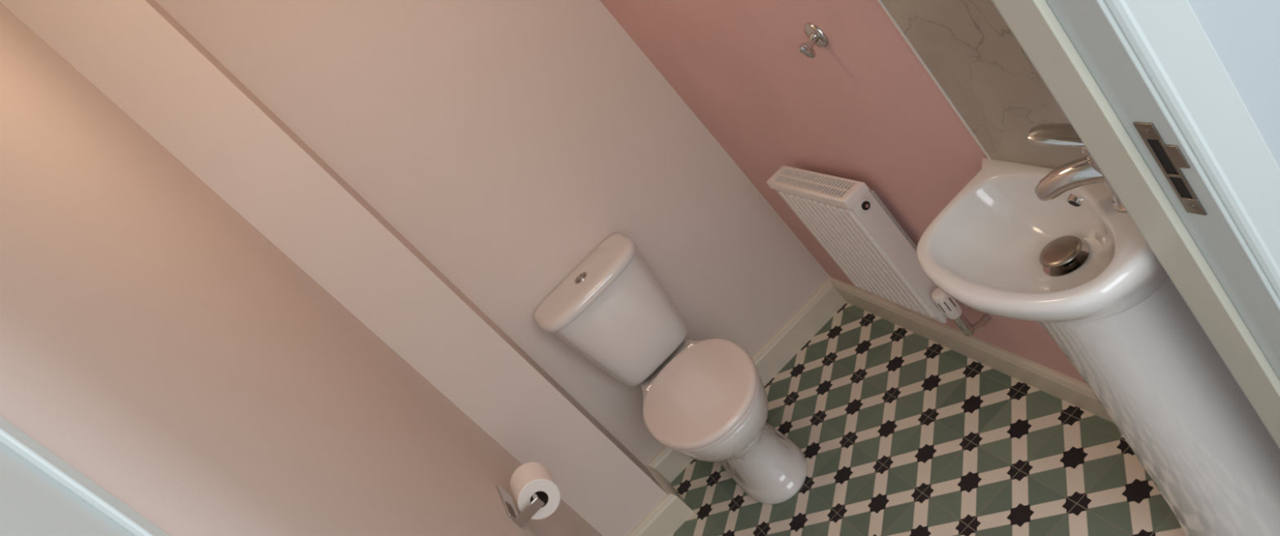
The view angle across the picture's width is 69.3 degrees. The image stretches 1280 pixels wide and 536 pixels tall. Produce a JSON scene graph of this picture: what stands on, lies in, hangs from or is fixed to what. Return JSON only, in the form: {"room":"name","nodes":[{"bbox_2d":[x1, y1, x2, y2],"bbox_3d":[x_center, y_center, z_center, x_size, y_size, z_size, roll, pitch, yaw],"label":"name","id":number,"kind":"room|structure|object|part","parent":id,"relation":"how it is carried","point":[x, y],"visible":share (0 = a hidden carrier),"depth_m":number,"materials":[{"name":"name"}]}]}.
{"room":"bathroom","nodes":[
{"label":"bathroom","id":0,"kind":"room"},
{"bbox_2d":[0,1,602,535],"bbox_3d":[-0.598,0.281,1.800,0.100,2.400,1.817,-45,21,-5],"label":"wall","id":1,"kind":"structure","parent":0,"point":[154,341],"depth_m":1.42,"materials":[{"name":"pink paint"}]},
{"bbox_2d":[0,443,133,535],"bbox_3d":[-0.152,0.575,0.955,0.023,2.030,0.142,-45,21,-5],"label":"door frame","id":2,"kind":"structure","parent":1,"relation":"attached to","point":[33,504],"depth_m":0.77,"materials":[{"name":"white wood"}]},
{"bbox_2d":[0,416,169,535],"bbox_3d":[-0.158,0.553,1.009,0.010,2.030,0.023,-45,21,-5],"label":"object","id":3,"kind":"object","parent":1,"relation":"attached to","point":[15,440],"visible":1,"depth_m":0.81,"materials":[{"name":"white wood"}]},
{"bbox_2d":[496,462,560,528],"bbox_3d":[-0.246,0.519,2.124,0.115,0.098,0.162,-45,21,-5],"label":"toilet roll holder","id":4,"kind":"object","parent":1,"relation":"attached to","point":[536,495],"visible":1,"depth_m":2.09,"materials":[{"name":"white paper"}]},
{"bbox_3d":[-0.298,0.543,2.115,0.006,0.045,0.155,-45,21,-5],"label":"wall plate","id":5,"kind":"part","parent":4,"relation":"part of","materials":[{"name":"silver metal"}]},
{"bbox_3d":[-0.245,0.539,2.044,0.074,0.026,0.006,-45,21,-5],"label":"arm","id":6,"kind":"part","parent":4,"relation":"part of","materials":[{"name":"silver metal"}]},
{"bbox_2d":[0,0,666,535],"bbox_3d":[-0.729,0.007,2.558,0.224,2.400,0.217,-45,21,-5],"label":"wall boxing","id":7,"kind":"structure","parent":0,"point":[135,52],"depth_m":2.41,"materials":[{"name":"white paint"}]},
{"bbox_2d":[626,493,693,535],"bbox_3d":[0.047,0.808,2.858,0.242,0.103,0.018,-45,21,-5],"label":"baseboard","id":8,"kind":"structure","parent":7,"relation":"attached to","point":[671,513],"depth_m":2.85,"materials":[{"name":"white wood"}]},
{"bbox_2d":[645,466,691,509],"bbox_3d":[0.093,0.707,2.969,0.018,0.103,0.235,-45,21,-5],"label":"baseboard","id":9,"kind":"structure","parent":7,"relation":"attached to","point":[664,483],"depth_m":2.95,"materials":[{"name":"white wood"}]},
{"bbox_2d":[155,0,830,466],"bbox_3d":[-0.471,-0.330,2.742,1.450,2.400,0.100,-45,21,-5],"label":"wall","id":10,"kind":"structure","parent":0,"point":[505,141],"depth_m":2.73,"materials":[{"name":"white paint"}]},
{"bbox_2d":[646,277,846,483],"bbox_3d":[0.366,0.380,3.105,0.888,0.103,0.018,-45,21,-5],"label":"baseboard","id":11,"kind":"structure","parent":10,"relation":"attached to","point":[826,302],"depth_m":3.11,"materials":[{"name":"white wood"}]},
{"bbox_2d":[600,0,1085,383],"bbox_3d":[0.257,-0.572,1.900,0.100,2.400,1.817,-45,21,-5],"label":"wall","id":12,"kind":"structure","parent":0,"point":[865,108],"depth_m":2.05,"materials":[{"name":"pink paint"}]},
{"bbox_2d":[797,22,828,57],"bbox_3d":[0.318,-0.425,1.747,0.048,0.058,0.058,-45,21,-5],"label":"robe hook","id":13,"kind":"object","parent":12,"relation":"attached to","point":[816,36],"visible":1,"depth_m":1.74,"materials":[{"name":"silver metal"}]},
{"bbox_3d":[0.322,-0.426,1.748,0.032,0.025,0.020,-45,21,-5],"label":"stem","id":14,"kind":"part","parent":13,"relation":"part of","materials":[{"name":"silver metal"}]},
{"bbox_2d":[766,165,991,337],"bbox_3d":[0.591,-0.052,2.333,0.090,0.474,0.476,-45,21,-5],"label":"radiator","id":15,"kind":"object","parent":12,"relation":"attached to","point":[846,218],"visible":0.96,"depth_m":2.23,"materials":[{"name":"metal"}]},
{"bbox_2d":[773,168,855,198],"bbox_3d":[0.422,-0.210,2.281,0.050,0.004,0.353,-45,21,-5],"label":"grille","id":16,"kind":"object","parent":15,"relation":"attached to","point":[827,181],"depth_m":2.27,"materials":[{"name":"metal"}]},
{"bbox_3d":[0.497,-0.108,2.541,0.058,0.413,0.003,-45,21,-5],"label":"panel","id":17,"kind":"part","parent":15,"relation":"part of","materials":[{"name":"metal"}]},
{"bbox_3d":[0.578,-0.081,2.360,0.012,0.415,0.392,-45,21,-5],"label":"panel","id":18,"kind":"part","parent":15,"relation":"part of","materials":[{"name":"metal"}]},
{"bbox_3d":[0.548,-0.050,2.357,0.009,0.420,0.394,-45,21,-5],"label":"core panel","id":19,"kind":"part","parent":15,"relation":"part of","materials":[{"name":"metal"}]},
{"bbox_3d":[0.539,-0.045,2.355,0.010,0.426,0.398,-45,21,-5],"label":"panel","id":20,"kind":"part","parent":15,"relation":"part of","materials":[{"name":"metal"}]},
{"bbox_2d":[857,198,871,212],"bbox_3d":[0.510,-0.143,2.105,0.030,0.030,0.010,-45,21,-5],"label":"valve","id":21,"kind":"object","parent":15,"relation":"attached to","point":[864,204],"depth_m":2.10,"materials":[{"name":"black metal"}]},
{"bbox_3d":[0.619,-0.029,2.171,0.058,0.413,0.003,-45,21,-5],"label":"panel","id":22,"kind":"part","parent":15,"relation":"part of","materials":[{"name":"metal"}]},
{"bbox_2d":[830,277,1113,423],"bbox_3d":[0.949,0.252,2.304,0.018,0.103,1.817,-45,21,-5],"label":"baseboard","id":23,"kind":"structure","parent":12,"relation":"attached to","point":[1070,390],"depth_m":2.42,"materials":[{"name":"white wood"}]},
{"bbox_2d":[877,0,1085,168],"bbox_3d":[0.366,-0.465,1.217,0.010,1.000,0.432,-45,21,-5],"label":"tile backsplash","id":24,"kind":"structure","parent":12,"relation":"attached to","point":[968,50],"depth_m":1.40,"materials":[{"name":"tile"}]},
{"bbox_3d":[0.301,-0.507,1.415,0.010,1.000,0.007,-45,21,-5],"label":"edge trim","id":25,"kind":"part","parent":24,"relation":"part of","materials":[{"name":"tile"}]},
{"bbox_2d":[670,302,1184,535],"bbox_3d":[0.607,0.697,2.280,1.450,0.050,2.105,-45,21,-5],"label":"floor","id":26,"kind":"structure","parent":0,"point":[899,432],"depth_m":2.42,"materials":[{"name":"tile"}]},
{"bbox_2d":[533,233,807,505],"bbox_3d":[0.146,0.339,2.636,0.373,0.775,0.734,-45,21,-5],"label":"toilet","id":27,"kind":"object","parent":26,"relation":"on","point":[704,401],"visible":1,"depth_m":2.64,"materials":[{"name":"ceramic"}]},
{"bbox_3d":[-0.162,0.043,2.733,0.372,0.037,0.248,-45,21,-5],"label":"cistern lid","id":28,"kind":"part","parent":27,"relation":"part of","materials":[{"name":"ceramic"}]},
{"bbox_3d":[0.156,0.334,2.502,0.340,0.026,0.480,-45,21,-5],"label":"seat lid","id":29,"kind":"part","parent":27,"relation":"part of","materials":[{"name":"plastic"}]},
{"bbox_2d":[916,123,1279,535],"bbox_3d":[0.781,0.174,1.509,0.273,0.991,0.453,-45,21,-5],"label":"basin","id":30,"kind":"object","parent":26,"relation":"on","point":[1057,249],"visible":0.88,"depth_m":1.43,"materials":[{"name":"ceramic"}]},
{"bbox_3d":[0.611,-0.007,1.414,0.273,0.143,0.452,-45,21,-5],"label":"bowl","id":31,"kind":"part","parent":30,"relation":"part of","materials":[{"name":"ceramic"}]},
{"bbox_2d":[1027,123,1128,213],"bbox_3d":[0.598,-0.139,1.267,0.095,0.158,0.120,-45,21,-5],"label":"tap","id":32,"kind":"object","parent":30,"relation":"on","point":[1084,173],"depth_m":1.26,"materials":[{"name":"silver metal"}]},
{"bbox_2d":[1187,0,1279,168],"bbox_3d":[0.176,0.002,0.945,3.400,2.400,0.140,-45,21,-5],"label":"wall","id":33,"kind":"structure","parent":0,"point":[1244,35],"depth_m":0.97,"materials":[{"name":"paint"}]},
{"bbox_2d":[991,0,1279,448],"bbox_3d":[0.562,-0.138,1.040,0.022,2.030,0.147,-45,21,-5],"label":"door frame","id":34,"kind":"structure","parent":33,"relation":"attached to","point":[1091,28],"depth_m":1.00,"materials":[{"name":"white wood"}]},
{"bbox_2d":[992,0,1279,447],"bbox_3d":[0.543,-0.131,1.059,0.012,2.030,0.061,-45,21,-5],"label":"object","id":35,"kind":"object","parent":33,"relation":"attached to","point":[1033,23],"visible":1,"depth_m":1.07,"materials":[{"name":"white wood"}]},
{"bbox_2d":[1133,121,1207,215],"bbox_3d":[0.581,-0.106,1.003,0.003,0.137,0.040,-45,21,-5],"label":"strike plate","id":36,"kind":"object","parent":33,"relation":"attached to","point":[1174,153],"visible":1,"depth_m":1.00,"materials":[{"name":"metal"}]},
{"bbox_2d":[1142,128,1149,134],"bbox_3d":[0.540,-0.146,0.990,0.001,0.008,0.008,-45,21,-5],"label":"screw","id":37,"kind":"object","parent":36,"relation":"attached to","point":[1146,131],"visible":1,"depth_m":0.99,"materials":[{"name":"metal"}]},
{"bbox_2d":[1146,138,1193,199],"bbox_3d":[0.579,-0.109,1.010,0.002,0.090,0.016,-45,21,-5],"label":"latch recess","id":38,"kind":"object","parent":36,"relation":"in","point":[1155,144],"visible":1,"depth_m":1.01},
{"bbox_2d":[1187,204,1195,209],"bbox_3d":[0.613,-0.068,1.030,0.001,0.008,0.008,-45,21,-5],"label":"screw","id":39,"kind":"object","parent":36,"relation":"attached to","point":[1190,206],"visible":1,"depth_m":1.03,"materials":[{"name":"metal"}]},
{"bbox_2d":[1102,0,1279,301],"bbox_3d":[0.597,-0.154,0.966,0.072,2.060,0.017,-45,21,-5],"label":"trim","id":40,"kind":"structure","parent":33,"relation":"attached to","point":[1167,38],"depth_m":0.96,"materials":[{"name":"white wood"}]}
]}

